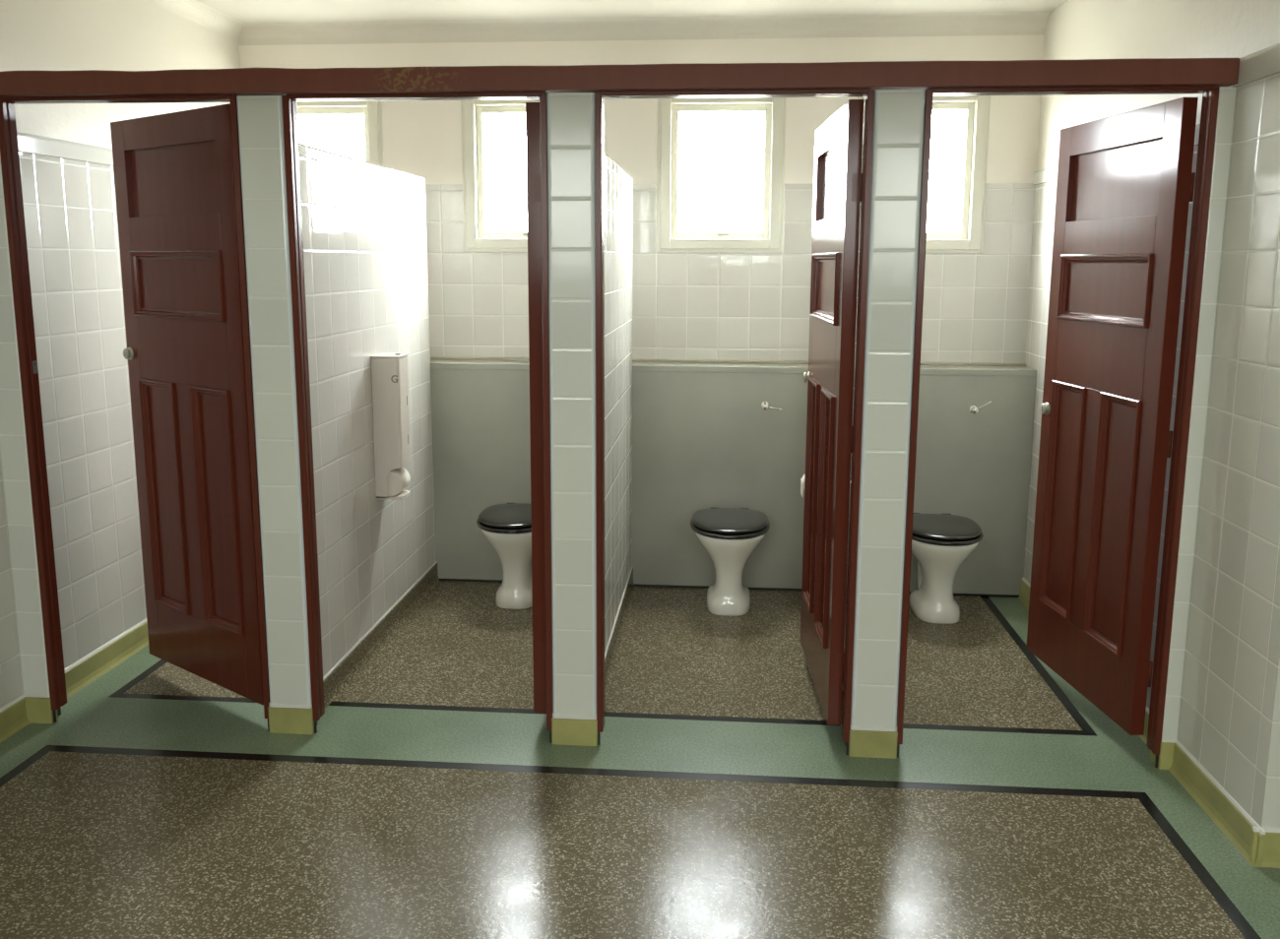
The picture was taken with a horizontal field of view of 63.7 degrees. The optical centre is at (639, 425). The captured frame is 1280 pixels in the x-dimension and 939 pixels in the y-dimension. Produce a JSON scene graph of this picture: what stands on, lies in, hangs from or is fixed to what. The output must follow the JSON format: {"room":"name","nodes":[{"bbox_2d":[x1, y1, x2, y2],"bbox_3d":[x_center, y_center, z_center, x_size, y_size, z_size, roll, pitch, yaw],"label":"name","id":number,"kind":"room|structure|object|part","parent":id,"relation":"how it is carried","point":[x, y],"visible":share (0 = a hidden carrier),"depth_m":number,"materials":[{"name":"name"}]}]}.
{"room":"public restroom","nodes":[
{"label":"public restroom","id":0,"kind":"room"},
{"bbox_2d":[0,156,61,716],"bbox_3d":[-2.213,-0.005,3.668,0.102,2.223,0.072,1,9,5],"label":"wall","id":1,"kind":"structure","parent":0,"point":[13,440],"depth_m":3.67,"materials":[{"name":"tile"}]},
{"bbox_2d":[24,697,58,723],"bbox_3d":[-2.218,1.048,3.813,0.104,0.096,0.038,1,9,5],"label":"baseboard","id":2,"kind":"structure","parent":1,"relation":"attached to","point":[38,710],"depth_m":3.79,"materials":[{"name":"yellow tile"}]},
{"bbox_2d":[0,94,269,731],"bbox_3d":[-1.748,0.001,3.631,0.832,2.226,0.069,1,9,5],"label":"trim","id":3,"kind":"structure","parent":1,"relation":"attached to","point":[9,148],"depth_m":3.60,"materials":[{"name":"red paint"}]},
{"bbox_3d":[-2.138,-0.205,3.646,0.004,0.045,0.022,1,9,5],"label":"strike plate","id":4,"kind":"part","parent":3,"relation":"part of","materials":[{"name":"grey metal"}]},
{"bbox_2d":[0,58,1239,97],"bbox_3d":[-0.227,-1.111,3.317,4.078,0.080,0.118,1,9,5],"label":"trim","id":5,"kind":"structure","parent":1,"relation":"on","point":[1130,72],"depth_m":3.24,"materials":[{"name":"red paint"}]},
{"bbox_2d":[0,0,239,708],"bbox_3d":[-2.417,-0.149,2.478,0.120,2.880,6.340,1,9,5],"label":"wall","id":6,"kind":"structure","parent":0,"point":[70,211],"depth_m":4.12,"materials":[{"name":"tile"}]},
{"bbox_2d":[16,131,113,165],"bbox_3d":[-2.348,-0.886,2.355,0.012,0.225,6.340,1,9,5],"label":"trim","id":7,"kind":"structure","parent":6,"relation":"attached to","point":[27,143],"depth_m":3.96,"materials":[{"name":"grey tile"}]},
{"bbox_2d":[0,618,148,743],"bbox_3d":[-2.360,1.238,2.579,0.026,0.108,6.115,1,9,5],"label":"baseboard","id":8,"kind":"structure","parent":6,"relation":"attached to","point":[13,716],"depth_m":4.18,"materials":[{"name":"yellow tile"}]},
{"bbox_2d":[236,95,436,722],"bbox_3d":[-1.183,-0.126,4.448,0.161,2.223,1.817,1,9,5],"label":"wall","id":9,"kind":"structure","parent":0,"point":[364,223],"depth_m":4.01,"materials":[{"name":"tile"}]},
{"bbox_2d":[110,103,263,704],"bbox_3d":[-1.687,-0.066,3.868,0.823,2.128,0.088,7,11,37],"label":"door","id":10,"kind":"structure","parent":9,"relation":"in","point":[174,175],"depth_m":3.84,"materials":[{"name":"red paint"}]},
{"bbox_3d":[-2.009,-0.281,4.045,0.050,0.050,0.023,7,11,37],"label":"knob","id":11,"kind":"part","parent":10,"relation":"part of","materials":[{"name":"silver metal"}]},
{"bbox_3d":[-1.838,0.276,4.043,0.253,0.909,0.070,7,11,37],"label":"moulding","id":12,"kind":"part","parent":10,"relation":"part of","materials":[{"name":"red paint"}]},
{"bbox_3d":[-1.838,0.276,4.043,0.265,0.921,0.024,7,11,37],"label":"panel","id":13,"kind":"part","parent":10,"relation":"part of","materials":[{"name":"red paint"}]},
{"bbox_3d":[-1.686,-0.886,3.744,0.637,0.259,0.004,7,11,37],"label":"panel","id":14,"kind":"part","parent":10,"relation":"part of","materials":[{"name":"red paint"}]},
{"bbox_3d":[-1.687,-0.518,3.803,0.625,0.247,0.070,7,11,37],"label":"moulding","id":15,"kind":"part","parent":10,"relation":"part of","materials":[{"name":"red paint"}]},
{"bbox_3d":[-1.687,-0.518,3.803,0.637,0.259,0.024,7,11,37],"label":"panel","id":16,"kind":"part","parent":10,"relation":"part of","materials":[{"name":"red paint"}]},
{"bbox_3d":[-1.542,0.312,3.820,0.252,0.909,0.070,7,11,37],"label":"moulding","id":17,"kind":"part","parent":10,"relation":"part of","materials":[{"name":"red paint"}]},
{"bbox_3d":[-1.542,0.312,3.820,0.264,0.921,0.024,7,11,37],"label":"panel","id":18,"kind":"part","parent":10,"relation":"part of","materials":[{"name":"red paint"}]},
{"bbox_2d":[267,706,317,734],"bbox_3d":[-1.260,1.064,3.737,0.163,0.096,0.038,1,9,5],"label":"baseboard","id":19,"kind":"structure","parent":9,"relation":"attached to","point":[295,721],"depth_m":3.72,"materials":[{"name":"yellow tile"}]},
{"bbox_2d":[322,561,439,708],"bbox_3d":[-1.150,0.913,4.649,0.022,0.108,1.743,1,9,5],"label":"baseboard","id":20,"kind":"structure","parent":9,"relation":"attached to","point":[348,668],"depth_m":4.54,"materials":[{"name":"stone"}]},
{"bbox_2d":[370,353,411,500],"bbox_3d":[-1.090,0.001,4.541,0.124,0.637,0.152,1,9,5],"label":"dispenser","id":21,"kind":"object","parent":9,"relation":"attached to","point":[389,371],"visible":1,"depth_m":4.47,"materials":[{"name":"beige plastic"}]},
{"bbox_2d":[386,467,410,496],"bbox_3d":[-1.089,0.250,4.581,0.107,0.107,0.120,1,9,5],"label":"toilet roll","id":22,"kind":"object","parent":21,"relation":"in","point":[399,480],"visible":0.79,"depth_m":4.53,"materials":[{"name":"beige paper"}]},
{"bbox_2d":[281,91,552,743],"bbox_3d":[-0.739,0.018,3.551,0.874,2.226,0.069,1,9,5],"label":"trim","id":23,"kind":"structure","parent":9,"relation":"attached to","point":[289,116],"depth_m":3.50,"materials":[{"name":"red paint"}]},
{"bbox_2d":[546,92,633,719],"bbox_3d":[-0.154,-0.109,4.367,0.161,2.223,1.817,1,9,5],"label":"wall","id":24,"kind":"structure","parent":0,"point":[570,116],"depth_m":3.52,"materials":[{"name":"tile"}]},
{"bbox_2d":[525,102,546,713],"bbox_3d":[-0.320,-0.074,3.954,0.088,2.128,0.823,1,9,6],"label":"door","id":25,"kind":"structure","parent":24,"relation":"in","point":[533,130],"depth_m":3.54,"materials":[{"name":"red paint"}]},
{"bbox_2d":[551,717,597,746],"bbox_3d":[-0.230,1.081,3.655,0.163,0.096,0.038,1,9,5],"label":"baseboard","id":26,"kind":"structure","parent":24,"relation":"attached to","point":[564,732],"depth_m":3.64,"materials":[{"name":"yellow tile"}]},
{"bbox_2d":[604,566,635,697],"bbox_3d":[-0.105,0.931,4.566,0.022,0.108,1.743,1,9,5],"label":"baseboard","id":27,"kind":"structure","parent":24,"relation":"attached to","point":[616,633],"depth_m":4.64,"materials":[{"name":"tile"}]},
{"bbox_2d":[594,88,875,755],"bbox_3d":[0.294,0.035,3.469,0.881,2.226,0.069,1,9,5],"label":"trim","id":28,"kind":"structure","parent":24,"relation":"attached to","point":[868,94],"depth_m":3.40,"materials":[{"name":"red paint"}]},
{"bbox_2d":[196,0,1067,24],"bbox_3d":[0.857,-1.557,1.986,6.637,0.080,6.540,1,9,5],"label":"ceiling","id":29,"kind":"structure","parent":0,"point":[247,12],"depth_m":4.91,"materials":[{"name":"grey paint"}]},
{"bbox_2d":[0,580,1279,938],"bbox_3d":[0.846,1.366,2.451,6.637,0.080,6.540,1,9,5],"label":"floor","id":30,"kind":"structure","parent":0,"point":[718,798],"depth_m":3.23,"materials":[{"name":"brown stone"}]},
{"bbox_2d":[476,503,532,609],"bbox_3d":[-0.614,0.664,5.177,0.390,0.472,0.519,1,9,5],"label":"toilet","id":31,"kind":"object","parent":30,"relation":"on","point":[507,528],"visible":0.73,"depth_m":5.05,"materials":[{"name":"white ceramic"}]},
{"bbox_3d":[-0.615,0.471,5.121,0.390,0.022,0.469,1,9,5],"label":"seat","id":32,"kind":"part","parent":31,"relation":"part of","materials":[{"name":"black plastic"}]},
{"bbox_3d":[-0.614,0.445,5.120,0.372,0.022,0.458,1,9,5],"label":"lid","id":33,"kind":"part","parent":31,"relation":"part of","materials":[{"name":"black plastic"}]},
{"bbox_2d":[690,507,769,616],"bbox_3d":[0.440,0.682,5.090,0.390,0.472,0.519,1,9,5],"label":"toilet","id":34,"kind":"object","parent":30,"relation":"on","point":[729,536],"visible":1,"depth_m":4.97,"materials":[{"name":"white ceramic"}]},
{"bbox_3d":[0.440,0.704,5.102,0.360,0.425,0.504,1,9,5],"label":"bowl","id":35,"kind":"part","parent":34,"relation":"part of","materials":[{"name":"white ceramic"}]},
{"bbox_3d":[0.439,0.489,5.035,0.390,0.022,0.469,1,9,5],"label":"seat","id":36,"kind":"part","parent":34,"relation":"part of","materials":[{"name":"black plastic"}]},
{"bbox_3d":[0.439,0.463,5.033,0.372,0.022,0.458,1,9,5],"label":"lid","id":37,"kind":"part","parent":34,"relation":"part of","materials":[{"name":"black plastic"}]},
{"bbox_2d":[430,356,1036,597],"bbox_3d":[-0.073,0.247,5.450,4.092,1.180,0.232,1,9,5],"label":"wall panel","id":38,"kind":"object","parent":30,"relation":"on","point":[703,437],"visible":0.41,"depth_m":5.29,"materials":[{"name":"grey paint"}]},
{"bbox_2d":[761,401,781,410],"bbox_3d":[0.664,-0.096,5.198,0.117,0.042,0.055,3,10,18],"label":"flush lever","id":39,"kind":"object","parent":38,"relation":"attached to","point":[765,406],"visible":1,"depth_m":5.18,"materials":[{"name":"silver metal"}]},
{"bbox_2d":[968,401,991,414],"bbox_3d":[1.688,-0.090,5.116,0.106,0.072,0.056,4,10,21],"label":"flush lever","id":40,"kind":"object","parent":38,"relation":"attached to","point":[973,409],"visible":1,"depth_m":5.10,"materials":[{"name":"silver metal"}]},
{"bbox_3d":[1.699,-0.097,5.089,0.068,0.049,0.011,5,10,27],"label":"lever","id":41,"kind":"part","parent":40,"relation":"part of","materials":[{"name":"silver metal"}]},
{"bbox_2d":[908,512,983,624],"bbox_3d":[1.440,0.701,4.994,0.390,0.472,0.519,1,9,5],"label":"toilet","id":42,"kind":"object","parent":30,"relation":"on","point":[941,544],"visible":0.9,"depth_m":4.87,"materials":[{"name":"white ceramic"}]},
{"bbox_3d":[1.439,0.482,4.937,0.372,0.022,0.458,1,9,5],"label":"lid","id":43,"kind":"part","parent":42,"relation":"part of","materials":[{"name":"black plastic"}]},
{"bbox_3d":[1.439,0.508,4.938,0.390,0.022,0.469,1,9,5],"label":"seat","id":44,"kind":"part","parent":42,"relation":"part of","materials":[{"name":"black plastic"}]},
{"bbox_2d":[238,34,1044,363],"bbox_3d":[-0.055,-0.621,5.500,4.294,2.880,0.140,1,9,5],"label":"wall","id":45,"kind":"structure","parent":0,"point":[686,305],"depth_m":5.33,"materials":[{"name":"tile"}]},
{"bbox_2d":[296,100,383,166],"bbox_3d":[-1.669,-1.335,5.463,0.650,0.816,0.072,1,9,5],"label":"window","id":46,"kind":"structure","parent":45,"relation":"in","point":[371,109],"depth_m":5.39,"materials":[{"name":"beige paint"}]},
{"bbox_3d":[-1.668,-1.339,5.482,0.510,0.676,0.032,1,9,5],"label":"sash","id":47,"kind":"part","parent":46,"relation":"part of","materials":[{"name":"white glass"}]},
{"bbox_3d":[-1.671,-1.333,5.445,0.650,0.816,0.008,1,9,5],"label":"architrave","id":48,"kind":"part","parent":46,"relation":"part of","materials":[{"name":"beige paint"}]},
{"bbox_2d":[460,99,539,252],"bbox_3d":[-0.601,-1.318,5.378,0.650,0.816,0.072,1,9,5],"label":"window","id":49,"kind":"structure","parent":45,"relation":"in","point":[476,238],"depth_m":5.39,"materials":[{"name":"beige paint"}]},
{"bbox_3d":[-0.599,-1.321,5.397,0.510,0.676,0.032,1,9,5],"label":"sash","id":50,"kind":"part","parent":49,"relation":"part of","materials":[{"name":"white glass"}]},
{"bbox_2d":[656,97,786,253],"bbox_3d":[0.415,-1.301,5.297,0.650,0.816,0.072,1,9,5],"label":"window","id":51,"kind":"structure","parent":45,"relation":"in","point":[770,240],"depth_m":5.29,"materials":[{"name":"beige paint"}]},
{"bbox_3d":[0.416,-1.304,5.317,0.510,0.676,0.032,1,9,5],"label":"sash","id":52,"kind":"part","parent":51,"relation":"part of","materials":[{"name":"white glass"}]},
{"bbox_2d":[857,95,990,253],"bbox_3d":[1.417,-1.284,5.218,0.650,0.816,0.072,1,9,5],"label":"window","id":53,"kind":"structure","parent":45,"relation":"in","point":[969,239],"depth_m":5.18,"materials":[{"name":"beige paint"}]},
{"bbox_3d":[1.419,-1.288,5.237,0.510,0.676,0.032,1,9,5],"label":"sash","id":54,"kind":"part","parent":53,"relation":"part of","materials":[{"name":"white glass"}]},
{"bbox_2d":[842,89,925,731],"bbox_3d":[0.883,-0.091,4.284,0.161,2.223,1.817,1,9,5],"label":"wall","id":55,"kind":"structure","parent":0,"point":[899,114],"depth_m":3.38,"materials":[{"name":"tile"}]},
{"bbox_2d":[800,99,864,725],"bbox_3d":[0.704,-0.057,3.868,0.088,2.128,0.824,0,9,1],"label":"door","id":56,"kind":"structure","parent":55,"relation":"in","point":[838,144],"depth_m":3.64,"materials":[{"name":"red paint"}]},
{"bbox_3d":[0.681,-0.196,4.217,0.023,0.050,0.050,1,9,2],"label":"knob","id":57,"kind":"part","parent":56,"relation":"part of","materials":[{"name":"silver metal"}]},
{"bbox_3d":[0.708,0.274,4.114,0.070,0.909,0.253,1,9,2],"label":"moulding","id":58,"kind":"part","parent":56,"relation":"part of","materials":[{"name":"red paint"}]},
{"bbox_3d":[0.708,0.274,4.114,0.024,0.921,0.265,1,9,2],"label":"panel","id":59,"kind":"part","parent":56,"relation":"part of","materials":[{"name":"red paint"}]},
{"bbox_3d":[0.696,0.333,3.747,0.070,0.909,0.252,1,9,2],"label":"moulding","id":60,"kind":"part","parent":56,"relation":"part of","materials":[{"name":"red paint"}]},
{"bbox_3d":[0.705,-0.508,3.801,0.070,0.247,0.625,1,9,2],"label":"moulding","id":61,"kind":"part","parent":56,"relation":"part of","materials":[{"name":"red paint"}]},
{"bbox_3d":[0.696,0.333,3.747,0.024,0.921,0.264,1,9,2],"label":"panel","id":62,"kind":"part","parent":56,"relation":"part of","materials":[{"name":"red paint"}]},
{"bbox_3d":[0.705,-0.508,3.801,0.024,0.259,0.637,1,9,2],"label":"panel","id":63,"kind":"part","parent":56,"relation":"part of","materials":[{"name":"red paint"}]},
{"bbox_3d":[0.706,-0.877,3.743,0.004,0.259,0.637,1,9,2],"label":"panel","id":64,"kind":"part","parent":56,"relation":"part of","materials":[{"name":"red paint"}]},
{"bbox_2d":[840,685,846,746],"bbox_3d":[0.808,0.946,4.494,0.022,0.108,1.743,1,9,5],"label":"baseboard","id":65,"kind":"structure","parent":55,"relation":"attached to","point":[843,685],"depth_m":3.86,"materials":[{"name":"stone"}]},
{"bbox_2d":[848,729,897,759],"bbox_3d":[0.807,1.098,3.573,0.163,0.096,0.038,1,9,5],"label":"baseboard","id":66,"kind":"structure","parent":55,"relation":"attached to","point":[863,743],"depth_m":3.55,"materials":[{"name":"yellow tile"}]},
{"bbox_2d":[896,85,1219,767],"bbox_3d":[1.329,0.052,3.386,0.877,2.226,0.069,1,9,5],"label":"trim","id":67,"kind":"structure","parent":55,"relation":"attached to","point":[1210,94],"depth_m":3.31,"materials":[{"name":"red paint"}]},
{"bbox_3d":[0.818,0.252,4.743,0.064,0.040,0.042,1,9,5],"label":"toilet roll holder","id":68,"kind":"object","parent":55,"relation":"attached to","visible":0},
{"bbox_2d":[800,473,805,497],"bbox_3d":[0.783,0.267,4.674,0.100,0.103,0.104,1,9,5],"label":"toilet roll","id":69,"kind":"object","parent":68,"relation":"on","point":[802,479],"visible":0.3,"depth_m":4.65,"materials":[{"name":"beige paper"}]},
{"bbox_2d":[1023,0,1279,829],"bbox_3d":[3.043,-0.355,3.903,2.343,2.880,2.588,1,9,5],"label":"wall","id":70,"kind":"structure","parent":0,"point":[1229,722],"depth_m":3.14,"materials":[{"name":"tile"}]},
{"bbox_2d":[136,0,1050,45],"bbox_3d":[-0.311,-1.495,2.091,4.094,0.086,6.340,1,9,5],"label":"trim","id":71,"kind":"structure","parent":70,"relation":"attached to","point":[202,16],"depth_m":5.17,"materials":[{"name":"beige paint"}]},
{"bbox_2d":[1025,97,1198,735],"bbox_3d":[1.694,-0.042,3.797,0.088,2.128,0.824,-1,9,-5],"label":"door","id":72,"kind":"structure","parent":70,"relation":"in","point":[1125,183],"depth_m":3.70,"materials":[{"name":"red paint"}]},
{"bbox_3d":[1.632,-0.067,4.157,0.023,0.050,0.050,0,9,-4],"label":"knob","id":73,"kind":"part","parent":72,"relation":"part of","materials":[{"name":"silver metal"}]},
{"bbox_3d":[1.678,0.289,4.043,0.070,0.909,0.253,0,9,-4],"label":"moulding","id":74,"kind":"part","parent":72,"relation":"part of","materials":[{"name":"red paint"}]},
{"bbox_3d":[1.678,0.289,4.043,0.024,0.921,0.265,0,9,-4],"label":"panel","id":75,"kind":"part","parent":72,"relation":"part of","materials":[{"name":"red paint"}]},
{"bbox_3d":[1.695,-0.493,3.731,0.070,0.247,0.625,0,9,-4],"label":"moulding","id":76,"kind":"part","parent":72,"relation":"part of","materials":[{"name":"red paint"}]},
{"bbox_3d":[1.695,-0.493,3.731,0.024,0.259,0.637,0,9,-4],"label":"panel","id":77,"kind":"part","parent":72,"relation":"part of","materials":[{"name":"red paint"}]},
{"bbox_3d":[1.705,0.348,3.676,0.070,0.909,0.252,0,9,-4],"label":"moulding","id":78,"kind":"part","parent":72,"relation":"part of","materials":[{"name":"red paint"}]},
{"bbox_3d":[1.705,0.348,3.676,0.024,0.921,0.264,0,9,-4],"label":"panel","id":79,"kind":"part","parent":72,"relation":"part of","materials":[{"name":"red paint"}]},
{"bbox_3d":[1.696,-0.862,3.672,0.005,0.259,0.637,0,9,-4],"label":"panel","id":80,"kind":"part","parent":72,"relation":"part of","materials":[{"name":"brown wood"}]},
{"bbox_2d":[1018,576,1279,868],"bbox_3d":[3.015,1.033,3.999,2.368,0.108,2.387,1,9,5],"label":"baseboard","id":81,"kind":"structure","parent":70,"relation":"attached to","point":[1260,847],"depth_m":3.13,"materials":[{"name":"yellow tile"}]},
{"bbox_2d":[1032,42,1279,185],"bbox_3d":[3.038,-1.095,3.779,2.357,0.230,2.602,1,9,5],"label":"trim","id":82,"kind":"structure","parent":70,"relation":"attached to","point":[1263,63],"depth_m":3.03,"materials":[{"name":"grey tile"}]},
{"bbox_2d":[1161,86,1236,742],"bbox_3d":[1.791,0.013,3.341,0.051,2.125,0.075,1,9,5],"label":"wall","id":83,"kind":"structure","parent":0,"point":[1227,95],"depth_m":3.30,"materials":[{"name":"tile"}]},
{"bbox_2d":[1150,741,1175,769],"bbox_3d":[1.786,1.110,3.515,0.053,0.098,0.078,1,9,5],"label":"baseboard","id":84,"kind":"structure","parent":83,"relation":"attached to","point":[1166,756],"depth_m":3.48,"materials":[{"name":"yellow tile"}]}
]}

